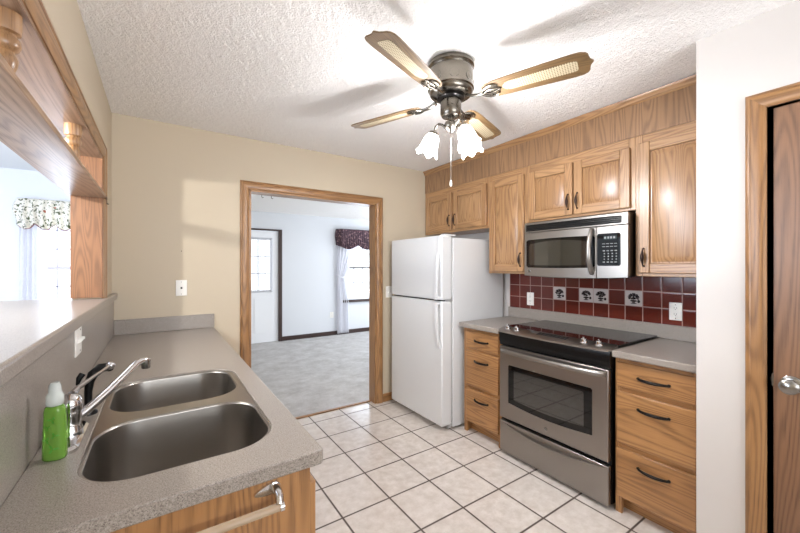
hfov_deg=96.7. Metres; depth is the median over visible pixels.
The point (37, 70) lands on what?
trim
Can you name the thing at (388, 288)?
switch plate
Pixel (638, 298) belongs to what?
tile backsplash
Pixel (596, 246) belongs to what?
microwave oven
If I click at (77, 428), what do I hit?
faucet
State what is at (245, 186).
trim
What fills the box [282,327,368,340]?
baseboard
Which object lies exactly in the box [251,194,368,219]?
ceiling
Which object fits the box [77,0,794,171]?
ceiling
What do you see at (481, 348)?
base cabinet
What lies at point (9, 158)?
ceiling
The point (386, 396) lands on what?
baseboard
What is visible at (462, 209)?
upper cabinet
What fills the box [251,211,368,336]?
wall
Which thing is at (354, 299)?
window
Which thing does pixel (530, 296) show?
wall outlet
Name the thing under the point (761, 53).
wall
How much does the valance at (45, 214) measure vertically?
0.336 m
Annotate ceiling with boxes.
[0,141,37,170]
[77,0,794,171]
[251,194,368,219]
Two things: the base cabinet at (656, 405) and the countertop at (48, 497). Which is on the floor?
the base cabinet at (656, 405)
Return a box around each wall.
[0,167,69,300]
[42,0,111,299]
[112,113,429,393]
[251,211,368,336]
[451,232,656,339]
[696,0,799,532]
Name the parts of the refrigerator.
door, freezer door, handle, handle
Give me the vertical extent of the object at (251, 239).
0.940 m
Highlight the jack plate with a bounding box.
[176,280,186,295]
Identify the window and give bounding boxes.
[47,227,69,298]
[343,249,368,302]
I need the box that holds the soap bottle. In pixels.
[42,381,67,461]
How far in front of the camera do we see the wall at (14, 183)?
3.82 m
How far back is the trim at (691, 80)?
2.46 m
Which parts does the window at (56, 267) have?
meeting rail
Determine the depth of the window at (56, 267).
4.06 m
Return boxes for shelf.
[0,5,106,199]
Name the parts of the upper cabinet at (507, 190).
raised panel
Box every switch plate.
[74,326,84,357]
[386,286,391,297]
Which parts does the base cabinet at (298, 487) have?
door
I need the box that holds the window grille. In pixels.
[251,237,271,292]
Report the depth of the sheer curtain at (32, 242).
3.87 m
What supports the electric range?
on the floor
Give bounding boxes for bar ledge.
[0,293,116,387]
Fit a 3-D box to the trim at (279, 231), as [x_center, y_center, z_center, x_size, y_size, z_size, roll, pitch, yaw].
[-2.625,0.351,6.303,1.052,2.064,0.018,0,0,-34]
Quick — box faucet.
[64,357,150,454]
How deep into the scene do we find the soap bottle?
0.86 m
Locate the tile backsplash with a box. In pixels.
[510,274,695,327]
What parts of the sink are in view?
bowl, bowl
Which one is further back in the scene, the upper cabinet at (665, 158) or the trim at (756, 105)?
the upper cabinet at (665, 158)
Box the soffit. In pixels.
[425,84,695,193]
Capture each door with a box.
[251,230,277,343]
[770,102,799,532]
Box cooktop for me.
[505,320,656,346]
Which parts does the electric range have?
oven glass, handle, handle, storage drawer, oven door, control panel, knob, knob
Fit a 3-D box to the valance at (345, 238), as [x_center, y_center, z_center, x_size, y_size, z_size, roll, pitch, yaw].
[-0.721,-0.553,7.485,1.326,0.411,0.156,0,0,-34]
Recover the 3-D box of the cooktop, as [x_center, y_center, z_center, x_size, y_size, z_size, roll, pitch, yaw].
[1.246,0.460,2.534,0.526,0.012,0.824,0,0,-34]
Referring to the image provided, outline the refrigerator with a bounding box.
[392,234,502,428]
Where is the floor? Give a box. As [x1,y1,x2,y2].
[251,331,672,532]
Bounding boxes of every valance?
[12,198,69,230]
[335,229,368,249]
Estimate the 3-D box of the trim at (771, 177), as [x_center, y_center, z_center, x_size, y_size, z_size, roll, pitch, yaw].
[1.796,0.354,1.156,0.110,2.066,0.856,0,0,-34]
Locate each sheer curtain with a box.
[18,225,46,299]
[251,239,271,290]
[336,246,357,333]
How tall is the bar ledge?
0.044 m
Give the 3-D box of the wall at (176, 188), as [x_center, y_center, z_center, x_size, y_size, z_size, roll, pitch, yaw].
[-0.714,0.167,3.351,3.115,2.440,0.120,0,0,-34]
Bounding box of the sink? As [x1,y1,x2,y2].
[77,370,270,481]
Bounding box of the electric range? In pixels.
[498,320,656,506]
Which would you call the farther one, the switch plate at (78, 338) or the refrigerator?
the refrigerator
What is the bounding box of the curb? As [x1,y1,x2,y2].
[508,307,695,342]
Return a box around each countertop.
[0,314,322,532]
[459,316,537,333]
[612,338,695,372]
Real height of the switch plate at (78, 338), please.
0.105 m
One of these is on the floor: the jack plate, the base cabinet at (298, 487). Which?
the base cabinet at (298, 487)
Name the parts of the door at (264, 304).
panel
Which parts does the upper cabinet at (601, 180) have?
door, raised panel, handle, handle, raised panel, door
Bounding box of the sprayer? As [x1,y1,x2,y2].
[76,361,113,416]
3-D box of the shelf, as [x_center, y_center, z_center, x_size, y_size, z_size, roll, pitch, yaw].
[-1.145,-0.498,1.104,0.158,0.223,2.237,0,0,-34]
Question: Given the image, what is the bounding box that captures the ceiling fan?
[351,30,593,186]
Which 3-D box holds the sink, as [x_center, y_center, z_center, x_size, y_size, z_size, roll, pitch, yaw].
[-0.743,0.587,1.204,0.466,0.223,0.878,0,0,-34]
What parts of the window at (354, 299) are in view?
sill, meeting rail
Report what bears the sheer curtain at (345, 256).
hanging from the valance at (345, 238)
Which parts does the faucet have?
deck plate, lever, spout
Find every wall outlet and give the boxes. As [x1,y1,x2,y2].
[527,292,533,305]
[669,302,681,320]
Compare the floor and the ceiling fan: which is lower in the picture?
the floor
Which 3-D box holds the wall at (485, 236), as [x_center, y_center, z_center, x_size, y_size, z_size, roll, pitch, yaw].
[1.301,0.167,3.064,0.100,2.440,2.615,0,0,-34]
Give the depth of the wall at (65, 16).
1.59 m
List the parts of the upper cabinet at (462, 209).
raised panel, door, raised panel, door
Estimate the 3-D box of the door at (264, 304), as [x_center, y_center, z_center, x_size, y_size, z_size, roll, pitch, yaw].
[-2.645,0.366,6.332,0.910,2.018,0.052,0,0,-34]
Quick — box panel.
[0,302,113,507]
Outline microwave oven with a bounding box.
[525,212,635,277]
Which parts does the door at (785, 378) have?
knob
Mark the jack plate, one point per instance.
(181, 285)
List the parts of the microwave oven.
door, vent panel, handle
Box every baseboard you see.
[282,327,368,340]
[383,392,392,401]
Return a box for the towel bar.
[196,480,284,532]
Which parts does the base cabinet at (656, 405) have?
handle, handle, handle, drawer, drawer, drawer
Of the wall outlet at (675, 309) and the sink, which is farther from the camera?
the wall outlet at (675, 309)
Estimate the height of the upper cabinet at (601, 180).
0.455 m
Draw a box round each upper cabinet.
[425,177,488,235]
[489,167,525,273]
[526,137,635,222]
[636,121,695,276]
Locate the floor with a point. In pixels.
(386, 467)
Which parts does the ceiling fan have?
blade, blade, lamp shade, lamp arm, lamp arm, lamp shade, lamp shade, blade, blade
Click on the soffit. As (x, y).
(678, 107)
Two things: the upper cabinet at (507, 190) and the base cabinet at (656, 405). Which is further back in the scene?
the upper cabinet at (507, 190)
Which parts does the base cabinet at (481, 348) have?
handle, handle, drawer, drawer, drawer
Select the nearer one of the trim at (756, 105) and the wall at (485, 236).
the trim at (756, 105)
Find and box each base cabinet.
[111,468,314,532]
[464,327,501,447]
[616,358,695,532]
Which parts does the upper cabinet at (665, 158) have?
handle, raised panel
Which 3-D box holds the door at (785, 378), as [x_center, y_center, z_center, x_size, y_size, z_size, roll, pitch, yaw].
[1.745,0.362,1.124,0.110,2.026,0.818,0,0,-34]
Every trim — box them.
[0,0,102,298]
[240,180,382,403]
[251,228,281,341]
[295,400,370,418]
[423,74,695,175]
[745,82,799,532]
[767,99,799,532]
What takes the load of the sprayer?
on the countertop at (48, 497)
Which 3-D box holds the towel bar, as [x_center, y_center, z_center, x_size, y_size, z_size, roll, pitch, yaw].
[-0.481,0.547,0.716,0.483,0.054,0.051,0,0,-34]
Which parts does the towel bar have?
rod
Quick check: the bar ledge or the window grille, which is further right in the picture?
the window grille

